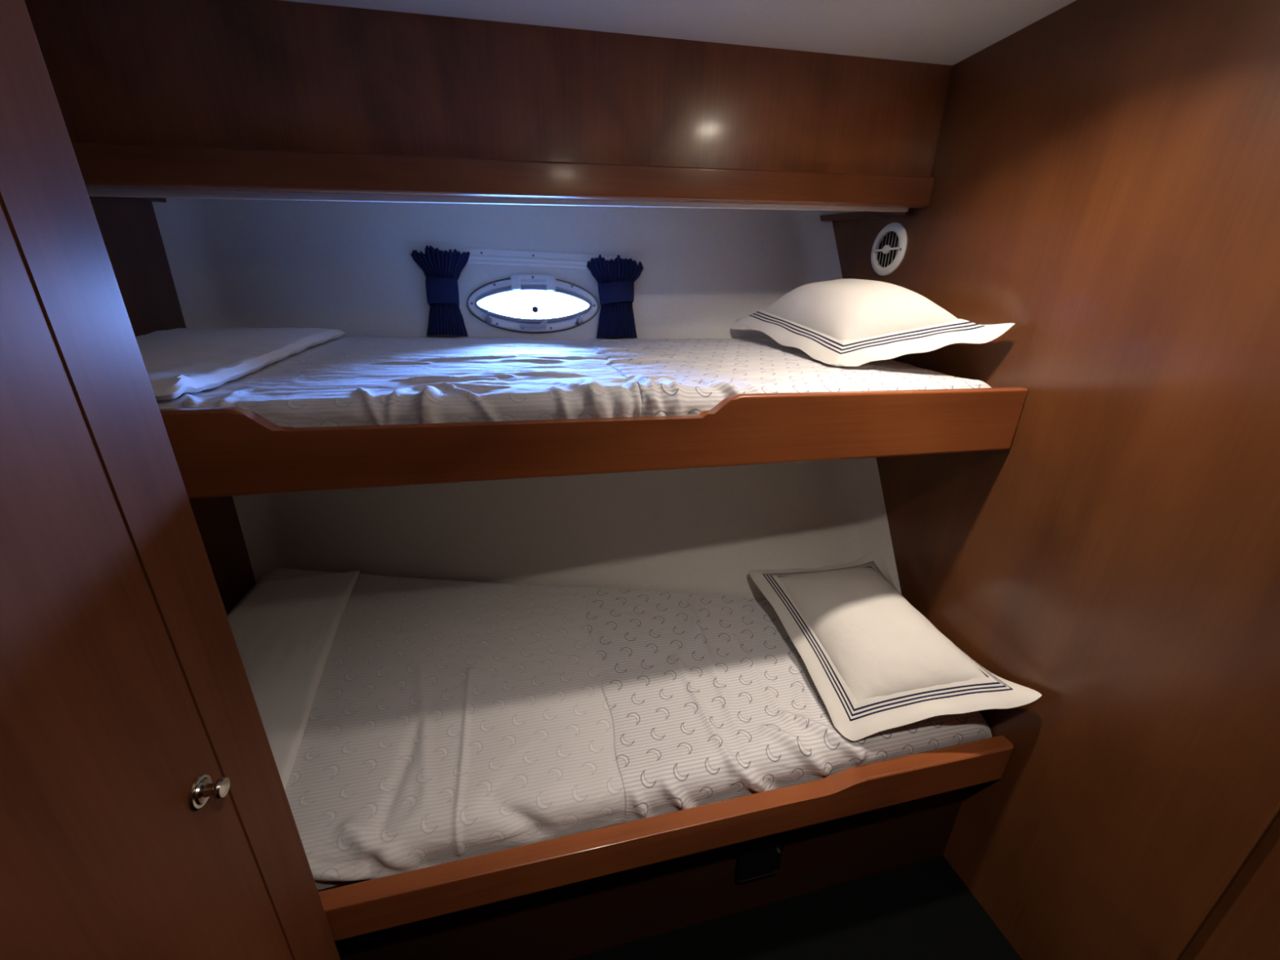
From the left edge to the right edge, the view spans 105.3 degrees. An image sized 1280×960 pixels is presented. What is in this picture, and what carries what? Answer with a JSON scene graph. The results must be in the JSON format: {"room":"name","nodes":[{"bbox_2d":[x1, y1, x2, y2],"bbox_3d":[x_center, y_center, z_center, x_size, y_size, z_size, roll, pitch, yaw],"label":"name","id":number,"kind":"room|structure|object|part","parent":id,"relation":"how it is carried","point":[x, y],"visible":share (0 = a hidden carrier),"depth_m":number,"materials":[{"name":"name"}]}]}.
{"room":"boat cabin","nodes":[
{"label":"boat cabin","id":0,"kind":"room"},
{"bbox_2d":[88,196,256,615],"bbox_3d":[-0.884,0.367,0.126,0.030,1.910,2.880,-4,21,-13],"label":"wall","id":1,"kind":"structure","parent":0,"point":[129,228],"depth_m":1.17,"materials":[{"name":"brown wood"}]},
{"bbox_2d":[133,197,166,202],"bbox_3d":[-1.142,-0.620,1.036,0.052,0.039,0.448,-4,21,-13],"label":"trim","id":2,"kind":"structure","parent":1,"relation":"attached to","point":[152,199],"depth_m":1.16,"materials":[{"name":"brown wood"}]},
{"bbox_2d":[151,197,901,599],"bbox_3d":[-0.291,0.014,1.373,2.400,1.800,0.911,-4,21,-13],"label":"wall","id":3,"kind":"structure","parent":0,"point":[349,268],"depth_m":1.45,"materials":[{"name":"white paint"}]},
{"bbox_2d":[86,187,908,212],"bbox_3d":[-0.208,-0.602,1.039,1.810,0.097,0.009,-4,21,-13],"label":"trim","id":4,"kind":"structure","parent":3,"relation":"attached to","point":[92,192],"depth_m":0.99,"materials":[{"name":"beige plastic"}]},
{"bbox_2d":[440,246,617,333],"bbox_3d":[-0.305,-0.540,1.402,0.502,0.225,0.106,-2,21,-8],"label":"window","id":5,"kind":"structure","parent":3,"relation":"in","point":[517,282],"depth_m":1.39,"materials":[{"name":"grey paint"}]},
{"bbox_2d":[409,244,470,336],"bbox_3d":[-0.542,-0.518,1.343,0.155,0.234,0.072,-4,21,-13],"label":"curtain","id":6,"kind":"object","parent":5,"relation":"hanging from","point":[442,269],"visible":1,"depth_m":1.33,"materials":[{"name":"blue fabric"}]},
{"bbox_3d":[-0.306,-0.632,1.395,0.501,0.049,0.026,-3,21,-11],"label":"curtain rail","id":7,"kind":"part","parent":5,"relation":"part of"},
{"bbox_3d":[-0.304,-0.503,1.405,0.328,0.104,0.048,-2,21,-8],"label":"sash","id":8,"kind":"part","parent":5,"relation":"part of","materials":[{"name":"white glass"}]},
{"bbox_3d":[-0.304,-0.576,1.393,0.127,0.019,0.015,-2,21,-8],"label":"hinge plate","id":9,"kind":"part","parent":5,"relation":"part of","materials":[{"name":"grey paint"}]},
{"bbox_3d":[-0.302,-0.491,1.407,0.019,0.020,0.013,-4,21,-13],"label":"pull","id":10,"kind":"part","parent":5,"relation":"part of","materials":[{"name":"rubber"}]},
{"bbox_2d":[586,254,643,338],"bbox_3d":[-0.063,-0.533,1.419,0.172,0.228,0.102,-4,21,-13],"label":"curtain","id":11,"kind":"object","parent":5,"relation":"hanging from","point":[615,278],"visible":1,"depth_m":1.41,"materials":[{"name":"blue fabric"}]},
{"bbox_2d":[159,386,1027,498],"bbox_3d":[-0.195,-0.204,1.170,1.835,0.131,0.793,-4,21,-13],"label":"bunk bed rail","id":12,"kind":"object","parent":3,"relation":"attached to","point":[218,451],"visible":0.59,"depth_m":0.82,"materials":[{"name":"brown wood"}]},
{"bbox_2d":[155,336,643,427],"bbox_3d":[-0.200,-0.246,1.158,1.848,0.128,0.789,-4,21,-13],"label":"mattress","id":13,"kind":"object","parent":12,"relation":"on","point":[355,380],"visible":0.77,"depth_m":0.85,"materials":[{"name":"fabric"}]},
{"bbox_2d":[135,327,345,399],"bbox_3d":[-0.881,-0.237,0.949,0.385,0.084,0.625,-4,21,-13],"label":"folded blanket","id":14,"kind":"object","parent":13,"relation":"on","point":[177,362],"visible":0.7,"depth_m":0.92,"materials":[{"name":"white fabric"}]},
{"bbox_2d":[587,337,991,417],"bbox_3d":[0.310,-0.268,1.229,0.808,0.123,0.659,-4,21,-13],"label":"sheet","id":15,"kind":"object","parent":13,"relation":"on","point":[682,376],"visible":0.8,"depth_m":1.06,"materials":[{"name":"fabric"}]},
{"bbox_2d":[735,278,1015,366],"bbox_3d":[0.522,-0.402,1.224,0.346,0.196,0.608,-4,21,-13],"label":"pillow","id":16,"kind":"object","parent":15,"relation":"on","point":[846,322],"visible":1,"depth_m":1.12,"materials":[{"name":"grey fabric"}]},
{"bbox_2d":[280,0,1075,65],"bbox_3d":[0.041,-0.459,-0.197,2.450,0.138,2.440,-4,21,-13],"label":"ceiling","id":17,"kind":"structure","parent":0,"point":[939,32],"depth_m":0.91,"materials":[{"name":"white paint"}]},
{"bbox_2d":[24,0,952,208],"bbox_3d":[-0.185,-0.731,0.973,1.840,0.361,0.040,-4,21,-13],"label":"locker","id":18,"kind":"object","parent":17,"relation":"attached to","point":[250,95],"visible":0.82,"depth_m":0.94,"materials":[{"name":"brown wood"}]},
{"bbox_3d":[-0.187,-0.621,1.011,1.840,0.128,0.035,-4,21,-13],"label":"rail","id":19,"kind":"part","parent":18,"relation":"part of","materials":[{"name":"brown wood"}]},
{"bbox_2d":[567,855,1022,959],"bbox_3d":[-0.061,1.209,0.718,2.450,0.050,3.000,-4,21,-13],"label":"floor","id":20,"kind":"structure","parent":0,"point":[922,910],"depth_m":1.13,"materials":[{"name":"black carpet"}]},
{"bbox_2d":[0,0,340,959],"bbox_3d":[-0.501,0.575,-0.273,0.505,1.815,1.826,-4,21,-13],"label":"wardrobe","id":21,"kind":"object","parent":20,"relation":"on","point":[146,813],"visible":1,"depth_m":0.41,"materials":[{"name":"brown wood"}]},
{"bbox_3d":[-0.409,0.367,0.237,0.027,1.771,0.617,-4,21,-13],"label":"door","id":22,"kind":"part","parent":21,"relation":"part of","materials":[{"name":"brown wood"}]},
{"bbox_3d":[-0.448,0.324,0.511,0.025,0.034,0.034,-4,21,-13],"label":"knob","id":23,"kind":"part","parent":21,"relation":"part of","materials":[{"name":"silver metal"}]},
{"bbox_2d":[318,735,1013,959],"bbox_3d":[-0.184,0.690,1.372,1.835,0.456,0.941,-4,21,-13],"label":"frame","id":24,"kind":"object","parent":20,"relation":"on","point":[577,895],"visible":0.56,"depth_m":1.00,"materials":[{"name":"brown wood"}]},
{"bbox_2d":[226,568,626,891],"bbox_3d":[-0.188,0.476,1.305,1.862,0.195,0.952,-4,21,-13],"label":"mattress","id":25,"kind":"object","parent":24,"relation":"on","point":[449,721],"visible":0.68,"depth_m":1.02,"materials":[{"name":"fabric"}]},
{"bbox_2d":[227,570,359,790],"bbox_3d":[-0.890,0.445,1.132,0.363,0.087,0.760,-4,21,-13],"label":"folded blanket","id":26,"kind":"object","parent":25,"relation":"on","point":[284,632],"visible":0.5,"depth_m":1.17,"materials":[{"name":"white fabric"}]},
{"bbox_2d":[579,586,991,822],"bbox_3d":[0.314,0.463,1.279,0.868,0.139,0.631,-4,21,-13],"label":"sheet","id":27,"kind":"object","parent":25,"relation":"on","point":[710,698],"visible":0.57,"depth_m":1.09,"materials":[{"name":"fabric"}]},
{"bbox_2d":[749,551,1041,741],"bbox_3d":[0.561,0.374,1.203,0.386,0.192,0.567,-4,21,-13],"label":"pillow","id":28,"kind":"object","parent":27,"relation":"on","point":[876,664],"visible":1,"depth_m":1.10,"materials":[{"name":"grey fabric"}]},
{"bbox_2d":[831,0,1279,959],"bbox_3d":[0.759,-0.021,1.242,0.030,1.920,1.403,-4,21,-13],"label":"wall","id":29,"kind":"structure","parent":0,"point":[1106,173],"depth_m":0.86,"materials":[{"name":"brown wood"}]},
{"bbox_2d":[820,208,913,221],"bbox_3d":[0.651,-0.786,1.453,0.052,0.057,0.460,-4,21,-13],"label":"trim","id":30,"kind":"structure","parent":29,"relation":"attached to","point":[858,215],"depth_m":1.40,"materials":[{"name":"brown wood"}]},
{"bbox_2d":[871,222,906,275],"bbox_3d":[0.675,-0.631,1.336,0.016,0.132,0.132,-4,21,-13],"label":"air vent","id":31,"kind":"object","parent":29,"relation":"in","point":[889,246],"visible":1,"depth_m":1.33,"materials":[{"name":"white plastic"}]},
{"bbox_2d":[1173,802,1279,959],"bbox_3d":[0.915,0.222,0.600,0.021,1.920,0.004,-4,21,-13],"label":"trim","id":32,"kind":"structure","parent":29,"relation":"attached to","point":[1268,824],"depth_m":0.74,"materials":[{"name":"brown wood"}]},
{"bbox_2d":[1180,816,1279,959],"bbox_3d":[1.103,0.482,-0.084,0.030,1.920,1.508,-4,21,-13],"label":"door","id":33,"kind":"structure","parent":29,"relation":"in","point":[1245,925],"depth_m":0.73,"materials":[{"name":"brown wood"}]}
]}

